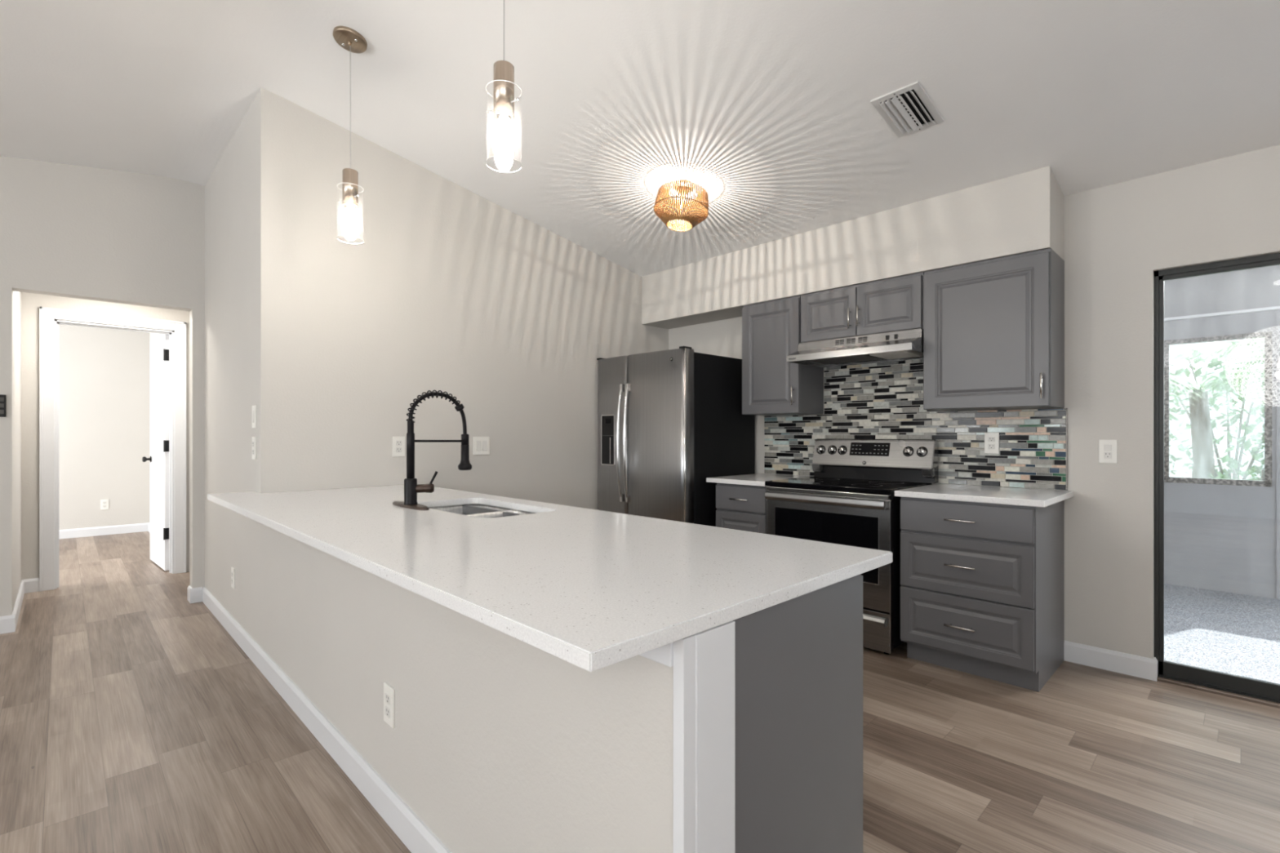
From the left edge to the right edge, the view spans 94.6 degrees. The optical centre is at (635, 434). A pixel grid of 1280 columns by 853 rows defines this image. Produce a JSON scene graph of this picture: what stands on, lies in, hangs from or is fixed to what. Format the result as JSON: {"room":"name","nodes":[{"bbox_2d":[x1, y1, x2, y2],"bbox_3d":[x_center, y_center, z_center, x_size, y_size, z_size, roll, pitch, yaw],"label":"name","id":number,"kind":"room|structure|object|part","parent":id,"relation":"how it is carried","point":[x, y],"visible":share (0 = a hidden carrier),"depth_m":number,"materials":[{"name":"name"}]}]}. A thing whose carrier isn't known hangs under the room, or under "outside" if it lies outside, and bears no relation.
{"room":"kitchen","nodes":[
{"label":"kitchen","id":0,"kind":"room"},
{"bbox_2d":[13,290,21,608],"bbox_3d":[-4.383,0.005,4.106,0.118,2.440,1.110,0,0,-44],"label":"wall","id":1,"kind":"structure","parent":0,"point":[16,295],"depth_m":4.09,"materials":[{"name":"beige paint"}]},
{"bbox_2d":[0,155,204,616],"bbox_3d":[-5.106,-0.321,2.549,5.600,3.094,0.120,0,0,-44],"label":"wall","id":2,"kind":"structure","parent":0,"point":[72,231],"depth_m":3.94,"materials":[{"name":"beige paint"}]},
{"bbox_2d":[0,394,5,417],"bbox_3d":[-3.920,-0.175,3.603,0.110,0.136,0.017,0,0,-44],"label":"keypad","id":3,"kind":"object","parent":2,"relation":"attached to","point":[2,397],"visible":1,"depth_m":3.63,"materials":[{"name":"black plastic"}]},
{"bbox_2d":[0,577,39,634],"bbox_3d":[-5.853,1.173,2.587,4.540,0.105,1.245,0,0,-44],"label":"baseboard","id":4,"kind":"structure","parent":2,"relation":"attached to","point":[8,624],"depth_m":3.93,"materials":[{"name":"white paint"}]},
{"bbox_2d":[58,324,149,529],"bbox_3d":[-7.548,-0.075,6.233,4.020,2.600,0.150,0,0,-44],"label":"wall","id":5,"kind":"structure","parent":0,"point":[104,374],"depth_m":7.18,"materials":[{"name":"beige paint"}]},
{"bbox_2d":[58,522,149,538],"bbox_3d":[-7.505,1.173,6.160,3.780,0.105,0.015,0,0,-44],"label":"baseboard","id":6,"kind":"structure","parent":5,"relation":"attached to","point":[139,527],"depth_m":7.17,"materials":[{"name":"white paint"}]},
{"bbox_2d":[100,499,108,510],"bbox_3d":[-6.455,0.855,7.181,0.075,0.122,0.009,0,0,-44],"label":"wall outlet","id":7,"kind":"object","parent":5,"relation":"attached to","point":[104,503],"visible":1,"depth_m":7.18,"materials":[{"name":"white plastic"}]},
{"bbox_2d":[21,292,189,580],"bbox_3d":[-5.380,-0.075,3.996,4.020,2.600,0.120,0,0,-44],"label":"wall","id":8,"kind":"structure","parent":0,"point":[31,303],"depth_m":4.60,"materials":[{"name":"beige paint"}]},
{"bbox_2d":[39,306,186,591],"bbox_3d":[-4.361,0.116,4.968,0.918,2.218,0.143,0,0,-44],"label":"trim","id":9,"kind":"structure","parent":8,"relation":"attached to","point":[50,318],"depth_m":4.68,"materials":[{"name":"white paint"}]},
{"bbox_2d":[142,333,168,570],"bbox_3d":[-4.427,0.162,5.495,0.740,2.103,0.171,0,0,42],"label":"door","id":10,"kind":"structure","parent":8,"relation":"in","point":[159,347],"depth_m":5.38,"materials":[{"name":"white paint"}]},
{"bbox_3d":[-4.687,0.240,5.663,0.060,0.060,0.068,0,0,42],"label":"knob","id":11,"kind":"part","parent":10,"relation":"part of","materials":[{"name":"black plastic"}]},
{"bbox_2d":[149,311,190,572],"bbox_3d":[-4.638,-0.075,6.018,0.140,2.600,4.210,0,0,-44],"label":"wall","id":12,"kind":"structure","parent":0,"point":[153,336],"depth_m":6.60,"materials":[{"name":"beige paint"}]},
{"bbox_2d":[204,87,673,852],"bbox_3d":[-1.504,-0.314,2.719,0.130,3.079,4.650,0,0,-44],"label":"wall","id":13,"kind":"structure","parent":0,"point":[499,742],"depth_m":1.86,"materials":[{"name":"beige paint"}]},
{"bbox_2d":[231,567,235,588],"bbox_3d":[-2.451,0.875,3.597,0.009,0.122,0.075,0,0,-44],"label":"wall outlet","id":14,"kind":"object","parent":13,"relation":"attached to","point":[233,570],"visible":1,"depth_m":3.58,"materials":[{"name":"white plastic"}]},
{"bbox_2d":[251,405,256,427],"bbox_3d":[-2.070,-0.095,3.201,0.012,0.122,0.075,0,0,-44],"label":"light switch","id":15,"kind":"object","parent":13,"relation":"attached to","point":[254,407],"visible":1,"depth_m":3.19,"materials":[{"name":"white plastic"}]},
{"bbox_2d":[252,436,256,459],"bbox_3d":[-2.069,0.075,3.202,0.009,0.122,0.075,0,0,-44],"label":"wall outlet","id":16,"kind":"object","parent":13,"relation":"attached to","point":[254,438],"visible":1,"depth_m":3.19,"materials":[{"name":"white plastic"}]},
{"bbox_2d":[187,585,451,852],"bbox_3d":[-1.623,1.173,2.686,0.087,0.105,4.770,0,0,-44],"label":"baseboard","id":17,"kind":"structure","parent":13,"relation":"attached to","point":[416,836],"depth_m":2.19,"materials":[{"name":"white paint"}]},
{"bbox_2d":[383,682,395,728],"bbox_3d":[-0.783,0.860,1.875,0.009,0.122,0.075,0,0,-44],"label":"wall outlet","id":18,"kind":"object","parent":13,"relation":"attached to","point":[388,691],"visible":1,"depth_m":1.86,"materials":[{"name":"white plastic"}]},
{"bbox_2d":[385,693,390,705],"bbox_3d":[-0.785,0.839,1.874,0.004,0.029,0.034,0,0,-44],"label":"receptacle","id":19,"kind":"object","parent":18,"relation":"attached to","point":[387,695],"depth_m":1.87,"materials":[{"name":"plastic"}]},
{"bbox_2d":[385,706,390,718],"bbox_3d":[-0.785,0.881,1.874,0.004,0.029,0.034,0,0,-44],"label":"receptacle","id":20,"kind":"object","parent":18,"relation":"attached to","point":[387,708],"depth_m":1.87,"materials":[{"name":"plastic"}]},
{"bbox_2d":[639,642,673,666],"bbox_3d":[-0.956,0.367,2.052,0.012,0.052,2.930,0,0,-44],"label":"trim","id":21,"kind":"structure","parent":13,"relation":"attached to","point":[664,655],"depth_m":1.01,"materials":[{"name":"white paint"}]},
{"bbox_2d":[673,620,734,852],"bbox_3d":[0.123,0.783,1.038,0.139,0.884,0.027,0,0,-44],"label":"trim","id":22,"kind":"structure","parent":13,"relation":"attached to","point":[704,662],"depth_m":1.01,"materials":[{"name":"white paint"}]},
{"bbox_2d":[288,101,668,511],"bbox_3d":[-0.832,-0.306,4.296,3.030,3.062,0.120,0,0,-44],"label":"wall","id":23,"kind":"structure","parent":0,"point":[447,288],"depth_m":3.79,"materials":[{"name":"beige paint"}]},
{"bbox_2d":[392,436,404,456],"bbox_3d":[-1.447,0.075,3.610,0.075,0.122,0.009,0,0,-44],"label":"wall outlet","id":24,"kind":"object","parent":23,"relation":"attached to","point":[398,442],"visible":1,"depth_m":3.61,"materials":[{"name":"white plastic"}]},
{"bbox_2d":[395,440,401,445],"bbox_3d":[-1.445,0.054,3.608,0.034,0.029,0.004,0,0,-44],"label":"receptacle","id":25,"kind":"object","parent":24,"relation":"attached to","point":[397,442],"depth_m":3.61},
{"bbox_2d":[395,447,401,452],"bbox_3d":[-1.445,0.096,3.608,0.034,0.029,0.004,0,0,-44],"label":"receptacle","id":26,"kind":"object","parent":24,"relation":"attached to","point":[397,449],"depth_m":3.61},
{"bbox_2d":[473,436,489,454],"bbox_3d":[-1.042,0.078,4.000,0.121,0.122,0.012,0,0,-44],"label":"light switch","id":27,"kind":"object","parent":23,"relation":"attached to","point":[481,444],"visible":1,"depth_m":4.00,"materials":[{"name":"white plastic"}]},
{"bbox_2d":[0,0,1279,276],"bbox_3d":[-1.127,-1.494,0.613,8.620,0.868,8.440,0,0,-44],"label":"ceiling","id":28,"kind":"structure","parent":0,"point":[764,106],"depth_m":2.76,"materials":[{"name":"paint"}]},
{"bbox_2d":[332,26,367,244],"bbox_3d":[-1.296,-1.346,2.682,0.142,0.929,0.142,0,0,-44],"label":"pendant lamp","id":29,"kind":"object","parent":28,"relation":"hanging from","point":[348,38],"visible":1,"depth_m":2.66,"materials":[{"name":"glass"}]},
{"bbox_3d":[-1.295,-0.972,2.683,0.060,0.125,0.060,0,0,-44],"label":"bulb","id":30,"kind":"part","parent":29,"relation":"part of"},
{"bbox_2d":[342,168,359,208],"bbox_3d":[-1.295,-1.118,2.683,0.065,0.166,0.133,0,0,-44],"label":"socket","id":31,"kind":"object","parent":29,"relation":"attached to","point":[350,185],"depth_m":2.66,"materials":[{"name":"metal"}]},
{"bbox_3d":[-1.295,-1.481,2.683,0.003,0.572,0.004,0,0,-44],"label":"cord","id":32,"kind":"part","parent":29,"relation":"part of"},
{"bbox_2d":[485,0,521,173],"bbox_3d":[-0.417,-1.325,1.869,0.142,0.948,0.142,0,0,-44],"label":"pendant lamp","id":33,"kind":"object","parent":28,"relation":"hanging from","point":[504,100],"visible":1,"depth_m":1.85,"materials":[{"name":"glass"}]},
{"bbox_3d":[-0.417,-0.942,1.870,0.060,0.125,0.060,0,0,-44],"label":"bulb","id":34,"kind":"part","parent":33,"relation":"part of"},
{"bbox_3d":[-0.416,-1.460,1.870,0.003,0.591,0.004,0,0,-44],"label":"cord","id":35,"kind":"part","parent":33,"relation":"part of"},
{"bbox_2d":[488,60,519,121],"bbox_3d":[-0.417,-1.088,1.870,0.065,0.166,0.133,0,0,-44],"label":"socket","id":36,"kind":"object","parent":33,"relation":"attached to","point":[503,96],"depth_m":1.84,"materials":[{"name":"metal"}]},
{"bbox_2d":[653,180,708,231],"bbox_3d":[0.275,-1.374,3.547,0.330,0.278,0.331,0,0,-24],"label":"ceiling lamp","id":37,"kind":"object","parent":28,"relation":"attached to","point":[671,211],"visible":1,"depth_m":3.46,"materials":[{"name":"wicker"}]},
{"bbox_2d":[678,186,687,199],"bbox_3d":[0.287,-1.452,3.561,0.060,0.073,0.060,13,-9,-43],"label":"bulb","id":38,"kind":"object","parent":37,"relation":"attached to","point":[678,186],"depth_m":3.54,"materials":[{"name":"glass"}]},
{"bbox_2d":[870,80,944,137],"bbox_3d":[1.249,-1.477,2.711,0.316,0.069,0.209,0,0,-44],"label":"ceiling vent","id":39,"kind":"object","parent":28,"relation":"in","point":[908,109],"visible":1,"depth_m":2.69,"materials":[{"name":"white metal"}]},
{"bbox_2d":[0,531,1279,852],"bbox_3d":[-2.829,1.275,2.068,9.000,0.100,12.900,0,0,-44],"label":"floor","id":40,"kind":"structure","parent":0,"point":[132,720],"depth_m":2.26,"materials":[{"name":"plastic"}]},
{"bbox_2d":[462,504,523,516],"bbox_3d":[-0.744,0.783,2.450,0.580,0.884,0.847,0,0,-44],"label":"sink basin","id":41,"kind":"object","parent":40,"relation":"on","point":[467,508],"visible":0.04,"depth_m":2.74,"materials":[{"name":"grey metal"}]},
{"bbox_2d":[596,346,755,526],"bbox_3d":[0.283,0.306,4.607,0.926,1.814,0.920,0,0,-44],"label":"refrigerator","id":42,"kind":"object","parent":40,"relation":"on","point":[670,421],"visible":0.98,"depth_m":4.25,"materials":[{"name":"metal"}]},
{"bbox_3d":[-0.152,0.274,4.576,0.120,1.722,0.360,0,0,-44],"label":"door","id":43,"kind":"part","parent":42,"relation":"part of","materials":[{"name":"metal"}]},
{"bbox_3d":[-0.113,0.065,4.404,0.071,0.876,0.029,0,0,-36],"label":"handle","id":44,"kind":"part","parent":42,"relation":"part of","materials":[{"name":"metal"}]},
{"bbox_3d":[-0.067,0.065,4.354,0.029,0.876,0.071,0,0,38],"label":"handle","id":45,"kind":"part","parent":42,"relation":"part of","materials":[{"name":"metal"}]},
{"bbox_3d":[0.170,0.274,4.242,0.121,1.722,0.548,0,0,-44],"label":"door","id":46,"kind":"part","parent":42,"relation":"part of","materials":[{"name":"metal"}]},
{"bbox_2d":[715,483,768,533],"bbox_3d":[0.917,0.781,4.170,0.678,0.889,0.416,0,0,-44],"label":"base cabinet","id":47,"kind":"object","parent":40,"relation":"on","point":[739,507],"visible":0.25,"depth_m":3.95,"materials":[{"name":"grey paint"}]},
{"bbox_3d":[0.692,0.435,3.939,0.034,0.010,0.142,0,0,-44],"label":"handle","id":48,"kind":"part","parent":47,"relation":"part of","materials":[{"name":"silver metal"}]},
{"bbox_3d":[0.705,0.672,3.965,0.020,0.288,0.406,0,0,-44],"label":"drawer","id":49,"kind":"part","parent":47,"relation":"part of","materials":[{"name":"grey paint"}]},
{"bbox_3d":[0.705,0.432,3.965,0.020,0.164,0.406,0,0,-44],"label":"drawer","id":50,"kind":"part","parent":47,"relation":"part of","materials":[{"name":"grey paint"}]},
{"bbox_2d":[706,473,813,486],"bbox_3d":[0.903,0.320,4.188,0.676,0.030,0.479,0,0,-44],"label":"countertop","id":51,"kind":"structure","parent":47,"relation":"on","point":[757,479],"depth_m":4.07,"materials":[{"name":"white stone"}]},
{"bbox_2d":[732,573,862,852],"bbox_3d":[0.160,0.783,1.517,0.580,0.884,0.645,0,0,-44],"label":"base cabinet","id":52,"kind":"object","parent":40,"relation":"on","point":[798,660],"visible":0.42,"depth_m":1.25,"materials":[{"name":"grey paint"}]},
{"bbox_3d":[0.449,0.728,1.573,0.020,0.755,0.316,0,0,-44],"label":"door","id":53,"kind":"part","parent":52,"relation":"part of","materials":[{"name":"grey paint"}]},
{"bbox_2d":[764,439,938,654],"bbox_3d":[1.335,0.629,3.694,0.696,1.193,0.820,0,0,-44],"label":"electric range","id":54,"kind":"object","parent":40,"relation":"on","point":[850,499],"visible":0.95,"depth_m":3.52,"materials":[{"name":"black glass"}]},
{"bbox_3d":[0.850,0.776,3.789,0.040,0.838,0.004,0,0,-44],"label":"trim","id":55,"kind":"part","parent":54,"relation":"part of","materials":[{"name":"metal"}]},
{"bbox_3d":[0.883,0.644,3.732,0.008,0.371,0.003,0,0,-44],"label":"window trim","id":56,"kind":"part","parent":54,"relation":"part of","materials":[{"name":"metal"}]},
{"bbox_3d":[1.285,0.108,4.108,0.039,0.051,0.052,0,0,-44],"label":"knob","id":57,"kind":"part","parent":54,"relation":"part of","materials":[{"name":"metal"}]},
{"bbox_3d":[1.097,0.387,3.479,0.054,0.052,0.754,0,0,-44],"label":"oven handle","id":58,"kind":"part","parent":54,"relation":"part of","materials":[{"name":"metal"}]},
{"bbox_3d":[1.125,0.665,3.507,0.034,0.616,0.784,0,0,-44],"label":"oven door","id":59,"kind":"part","parent":54,"relation":"part of","materials":[{"name":"glass"}]},
{"bbox_3d":[1.120,0.343,3.503,0.050,0.021,0.776,0,0,-44],"label":"rail","id":60,"kind":"part","parent":54,"relation":"part of","materials":[{"name":"metal"}]},
{"bbox_3d":[1.343,0.108,4.048,0.039,0.051,0.052,0,0,-44],"label":"knob","id":61,"kind":"part","parent":54,"relation":"part of","materials":[{"name":"metal"}]},
{"bbox_3d":[1.394,0.108,3.995,0.039,0.051,0.052,0,0,-44],"label":"knob","id":62,"kind":"part","parent":54,"relation":"part of","materials":[{"name":"metal"}]},
{"bbox_2d":[764,476,932,494],"bbox_3d":[1.325,0.314,3.701,0.620,0.029,0.796,0,0,-44],"label":"cooktop","id":63,"kind":"object","parent":54,"relation":"in","point":[823,485],"depth_m":3.59,"materials":[{"name":"black glass"}]},
{"bbox_3d":[1.103,1.030,3.483,0.030,0.046,0.740,0,0,-44],"label":"drawer handle","id":64,"kind":"part","parent":54,"relation":"part of","materials":[{"name":"metal"}]},
{"bbox_3d":[1.550,0.148,3.888,0.113,0.231,0.798,0,0,-44],"label":"control panel","id":65,"kind":"part","parent":54,"relation":"part of","materials":[{"name":"metal"}]},
{"bbox_3d":[1.125,1.089,3.507,0.034,0.213,0.784,0,0,-44],"label":"storage drawer","id":66,"kind":"part","parent":54,"relation":"part of","materials":[{"name":"metal"}]},
{"bbox_3d":[1.342,0.644,3.258,0.008,0.371,0.003,0,0,-44],"label":"window trim","id":67,"kind":"part","parent":54,"relation":"part of","materials":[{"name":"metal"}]},
{"bbox_3d":[1.398,0.776,3.223,0.040,0.838,0.004,0,0,-44],"label":"trim","id":68,"kind":"part","parent":54,"relation":"part of","materials":[{"name":"metal"}]},
{"bbox_3d":[1.697,0.108,3.683,0.039,0.051,0.052,0,0,-44],"label":"knob","id":69,"kind":"part","parent":54,"relation":"part of","materials":[{"name":"metal"}]},
{"bbox_3d":[1.754,0.108,3.624,0.039,0.051,0.052,0,0,-44],"label":"knob","id":70,"kind":"part","parent":54,"relation":"part of","materials":[{"name":"metal"}]},
{"bbox_2d":[900,496,1064,692],"bbox_3d":[1.866,0.781,3.191,0.678,0.889,0.622,0,0,-44],"label":"base cabinet","id":71,"kind":"object","parent":40,"relation":"on","point":[982,588],"visible":0.91,"depth_m":2.96,"materials":[{"name":"grey paint"}]},
{"bbox_3d":[1.632,0.971,2.970,0.034,0.010,0.142,0,0,-44],"label":"handle","id":72,"kind":"part","parent":71,"relation":"part of","materials":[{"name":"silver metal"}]},
{"bbox_3d":[1.632,0.665,2.970,0.034,0.010,0.142,0,0,-44],"label":"handle","id":73,"kind":"part","parent":71,"relation":"part of","materials":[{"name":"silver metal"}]},
{"bbox_3d":[1.632,0.435,2.970,0.034,0.010,0.142,0,0,-44],"label":"handle","id":74,"kind":"part","parent":71,"relation":"part of","materials":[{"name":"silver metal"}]},
{"bbox_3d":[1.653,0.967,2.986,0.020,0.286,0.612,0,0,-44],"label":"drawer","id":75,"kind":"part","parent":71,"relation":"part of","materials":[{"name":"grey paint"}]},
{"bbox_3d":[1.653,0.672,2.986,0.020,0.288,0.612,0,0,-44],"label":"drawer","id":76,"kind":"part","parent":71,"relation":"part of","materials":[{"name":"grey paint"}]},
{"bbox_3d":[1.653,0.432,2.986,0.020,0.164,0.612,0,0,-44],"label":"drawer","id":77,"kind":"part","parent":71,"relation":"part of","materials":[{"name":"grey paint"}]},
{"bbox_2d":[894,483,1074,506],"bbox_3d":[1.878,0.320,3.182,0.676,0.030,0.681,0,0,-44],"label":"countertop","id":78,"kind":"structure","parent":71,"relation":"on","point":[970,493],"depth_m":3.03,"materials":[{"name":"white stone"}]},
{"bbox_2d":[641,165,1064,328],"bbox_3d":[1.193,-1.147,4.141,0.338,0.409,2.920,0,0,-44],"label":"wall","id":79,"kind":"structure","parent":0,"point":[1022,213],"depth_m":3.62,"materials":[{"name":"beige paint"}]},
{"bbox_2d":[668,144,1279,658],"bbox_3d":[2.599,-0.085,3.026,0.130,2.620,6.720,0,0,-44],"label":"wall","id":80,"kind":"structure","parent":0,"point":[1117,236],"depth_m":3.04,"materials":[{"name":"beige paint"}]},
{"bbox_2d":[742,295,823,415],"bbox_3d":[1.050,-0.542,4.260,0.374,0.798,0.465,0,0,-44],"label":"upper cabinet","id":81,"kind":"object","parent":80,"relation":"attached to","point":[771,385],"visible":0.91,"depth_m":4.14,"materials":[{"name":"grey paint"}]},
{"bbox_3d":[0.946,-0.532,4.160,0.020,0.777,0.464,0,0,-44],"label":"door","id":82,"kind":"part","parent":81,"relation":"part of","materials":[{"name":"grey paint"}]},
{"bbox_3d":[1.063,-0.260,4.000,0.034,0.128,0.010,0,0,-44],"label":"handle","id":83,"kind":"part","parent":81,"relation":"part of","materials":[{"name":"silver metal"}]},
{"bbox_2d":[786,328,923,368],"bbox_3d":[1.442,-0.542,3.756,0.492,0.138,0.796,0,0,-44],"label":"range hood","id":84,"kind":"object","parent":80,"relation":"attached to","point":[908,344],"visible":0.98,"depth_m":3.65,"materials":[{"name":"metal"}]},
{"bbox_2d":[869,350,923,359],"bbox_3d":[1.586,-0.485,3.590,0.260,0.022,0.220,0,0,-44],"label":"lamp","id":85,"kind":"object","parent":84,"relation":"attached to","point":[907,353],"depth_m":3.56,"materials":[{"name":"white plastic"}]},
{"bbox_2d":[800,271,924,342],"bbox_3d":[1.490,-0.778,3.804,0.374,0.326,0.794,0,0,-44],"label":"upper cabinet","id":86,"kind":"object","parent":80,"relation":"attached to","point":[892,304],"visible":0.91,"depth_m":3.66,"materials":[{"name":"grey paint"}]},
{"bbox_3d":[1.254,-0.768,3.842,0.020,0.305,0.382,0,0,-44],"label":"door","id":87,"kind":"part","parent":86,"relation":"part of","materials":[{"name":"grey paint"}]},
{"bbox_3d":[1.343,-0.728,3.712,0.034,0.128,0.010,0,0,-44],"label":"handle","id":88,"kind":"part","parent":86,"relation":"part of","materials":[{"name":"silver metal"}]},
{"bbox_3d":[1.383,-0.735,3.671,0.034,0.128,0.010,0,0,-44],"label":"handle","id":89,"kind":"part","parent":86,"relation":"part of","materials":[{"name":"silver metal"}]},
{"bbox_3d":[1.525,-0.768,3.563,0.020,0.305,0.387,0,0,-44],"label":"door","id":90,"kind":"part","parent":86,"relation":"part of","materials":[{"name":"grey paint"}]},
{"bbox_2d":[764,359,1067,490],"bbox_3d":[1.667,-0.093,3.885,0.010,0.794,1.923,0,0,-44],"label":"backsplash","id":91,"kind":"structure","parent":80,"relation":"attached to","point":[880,400],"depth_m":3.75,"materials":[{"name":"tile"}]},
{"bbox_2d":[984,432,999,453],"bbox_3d":[2.079,0.051,3.448,0.009,0.122,0.075,0,0,-44],"label":"wall outlet","id":92,"kind":"object","parent":91,"relation":"attached to","point":[991,440],"visible":1,"depth_m":3.44,"materials":[{"name":"white plastic"}]},
{"bbox_2d":[988,436,995,441],"bbox_3d":[2.077,0.030,3.446,0.004,0.029,0.034,0,0,-44],"label":"receptacle","id":93,"kind":"object","parent":92,"relation":"attached to","point":[990,438],"depth_m":3.44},
{"bbox_2d":[988,444,995,448],"bbox_3d":[2.077,0.072,3.446,0.004,0.029,0.034,0,0,-44],"label":"receptacle","id":94,"kind":"object","parent":92,"relation":"attached to","point":[990,446],"depth_m":3.44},
{"bbox_3d":[2.335,0.081,3.196,0.010,0.446,0.005,0,0,-44],"label":"edge trim","id":95,"kind":"part","parent":91,"relation":"part of","materials":[{"name":"metal"}]},
{"bbox_2d":[923,248,1064,411],"bbox_3d":[1.982,-0.542,3.297,0.374,0.798,0.612,0,0,-44],"label":"upper cabinet","id":96,"kind":"object","parent":80,"relation":"attached to","point":[993,329],"visible":1,"depth_m":3.16,"materials":[{"name":"grey paint"}]},
{"bbox_3d":[2.050,-0.246,2.982,0.034,0.128,0.010,0,0,-44],"label":"handle","id":97,"kind":"part","parent":96,"relation":"part of","materials":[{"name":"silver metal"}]},
{"bbox_2d":[1098,440,1117,463],"bbox_3d":[2.457,0.090,3.072,0.010,0.122,0.075,0,0,-44],"label":"wall outlet","id":98,"kind":"object","parent":80,"relation":"attached to","point":[1108,449],"visible":1,"depth_m":3.07,"materials":[{"name":"white plastic"}]},
{"bbox_2d":[1103,452,1111,458],"bbox_3d":[2.455,0.110,3.070,0.003,0.033,0.032,0,0,-44],"label":"receptacle","id":99,"kind":"object","parent":98,"relation":"attached to","point":[1106,455],"depth_m":3.07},
{"bbox_2d":[1063,640,1157,681],"bbox_3d":[2.470,1.173,3.080,0.049,0.105,0.378,0,0,-44],"label":"baseboard","id":100,"kind":"structure","parent":80,"relation":"attached to","point":[1135,665],"depth_m":3.05,"materials":[{"name":"white paint"}]},
{"bbox_2d":[1154,252,1279,702],"bbox_3d":[3.252,0.204,2.366,0.080,2.047,1.765,0,0,-44],"label":"door","id":101,"kind":"structure","parent":80,"relation":"in","point":[1248,686],"depth_m":2.96,"materials":[{"name":"brown metal"}]},
{"bbox_2d":[1156,675,1279,708],"bbox_3d":[3.211,1.220,2.326,0.035,0.013,1.765,0,0,-44],"label":"trim","id":102,"kind":"structure","parent":80,"relation":"attached to","point":[1159,678],"depth_m":2.78,"materials":[{"name":"plastic"}]},
{"bbox_2d":[1164,264,1279,599],"bbox_3d":[5.601,-0.120,4.041,0.145,2.810,6.800,0,0,-44],"label":"wall","id":103,"kind":"structure","parent":0,"point":[1224,538],"depth_m":4.79,"materials":[{"name":"grey paint"}]},
{"bbox_2d":[1164,331,1271,487],"bbox_3d":[4.785,-0.196,4.878,0.072,1.218,0.642,0,0,-44],"label":"window","id":104,"kind":"structure","parent":103,"relation":"in","point":[1268,335],"depth_m":4.83,"materials":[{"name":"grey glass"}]},
{"bbox_2d":[1164,306,1279,321],"bbox_3d":[5.559,-0.980,4.000,0.042,0.021,6.800,0,0,-44],"label":"trim","id":105,"kind":"structure","parent":103,"relation":"attached to","point":[1275,308],"depth_m":4.79,"materials":[{"name":"white paint"}]},
{"bbox_2d":[1164,583,1279,684],"bbox_3d":[4.630,1.335,3.100,2.890,0.100,6.800,0,0,-44],"label":"floor","id":106,"kind":"structure","parent":0,"point":[1234,633],"depth_m":3.85,"materials":[{"name":"concrete"}]},
{"label":"outside","id":107,"kind":"structure","parent":0,"visible":0},
{"bbox_3d":[10.635,1.526,8.363,12.900,0.098,18.000,0,0,-44],"label":"grass lawn","id":108,"kind":"structure","parent":107,"visible":0},
{"bbox_2d":[1169,337,1264,479],"bbox_3d":[11.959,-0.562,11.877,4.179,4.093,4.008,0,0,-44],"label":"foliage","id":109,"kind":"object","parent":108,"relation":"on","point":[1247,428],"visible":0.34,"depth_m":11.59,"materials":[{"name":"green plant"}]},
{"bbox_2d":[1169,364,1264,478],"bbox_3d":[6.979,0.297,7.247,2.660,2.367,2.859,0,0,-44],"label":"palm tree","id":110,"kind":"object","parent":108,"relation":"on","point":[1203,461],"visible":0.56,"depth_m":7.21,"materials":[{"name":"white plant"}]},
{"bbox_2d":[1203,337,1264,396],"bbox_3d":[9.747,0.041,8.043,2.802,2.878,2.905,0,0,-44],"label":"palm tree","id":111,"kind":"object","parent":108,"relation":"on","point":[1252,342],"visible":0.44,"depth_m":8.59,"materials":[{"name":"green plant"}]},
{"bbox_2d":[1206,456,1264,480],"bbox_3d":[6.729,0.844,6.299,1.270,1.276,1.251,0,0,-44],"label":"shrub","id":112,"kind":"object","parent":108,"relation":"on","point":[1224,470],"visible":0.04,"depth_m":6.34,"materials":[{"name":"green plant"}]},
{"bbox_3d":[-1.352,0.783,3.077,0.581,0.884,0.894,0,0,-44],"label":"base cabinet","id":113,"kind":"object","parent":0,"visible":0},
{"bbox_2d":[207,484,892,671],"bbox_3d":[-0.773,0.325,2.316,1.036,0.029,3.109,0,0,-44],"label":"countertop","id":114,"kind":"structure","parent":113,"relation":"on","point":[592,590],"depth_m":1.43,"materials":[{"name":"white stone"}]},
{"bbox_2d":[392,390,471,510],"bbox_3d":[-0.872,0.058,2.613,0.314,0.505,0.330,0,0,-44],"label":"kitchen faucet","id":115,"kind":"object","parent":114,"relation":"on","point":[411,488],"visible":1,"depth_m":2.53,"materials":[{"name":"black metal"}]},
{"bbox_3d":[-0.960,0.068,2.521,0.033,0.254,0.033,0,0,-44],"label":"stem","id":116,"kind":"part","parent":115,"relation":"part of","materials":[{"name":"black"}]},
{"bbox_3d":[-0.964,0.304,2.525,0.060,0.012,0.330,0,0,-44],"label":"plate","id":117,"kind":"part","parent":115,"relation":"part of","materials":[{"name":"brown"}]},
{"bbox_3d":[-0.876,0.195,2.558,0.041,0.070,0.012,0,0,-24],"label":"lever","id":118,"kind":"part","parent":115,"relation":"part of","materials":[{"name":"black"}]},
{"bbox_3d":[-0.859,0.024,2.620,0.259,0.050,0.035,0,0,-44],"label":"holder arm","id":119,"kind":"part","parent":115,"relation":"part of","materials":[{"name":"black"}]},
{"bbox_2d":[429,503,535,518],"bbox_3d":[-0.667,0.428,2.531,0.374,0.175,0.709,0,0,-44],"label":"sink","id":120,"kind":"object","parent":114,"relation":"in","point":[458,509],"visible":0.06,"depth_m":2.76,"materials":[{"name":"metal"}]},
{"bbox_3d":[-0.792,0.428,2.660,0.374,0.175,0.349,0,0,-44],"label":"bowl","id":121,"kind":"part","parent":120,"relation":"part of","materials":[{"name":"metal"}]},
{"bbox_3d":[-0.540,0.428,2.400,0.374,0.175,0.344,0,0,-44],"label":"bowl","id":122,"kind":"part","parent":120,"relation":"part of","materials":[{"name":"metal"}]}
]}

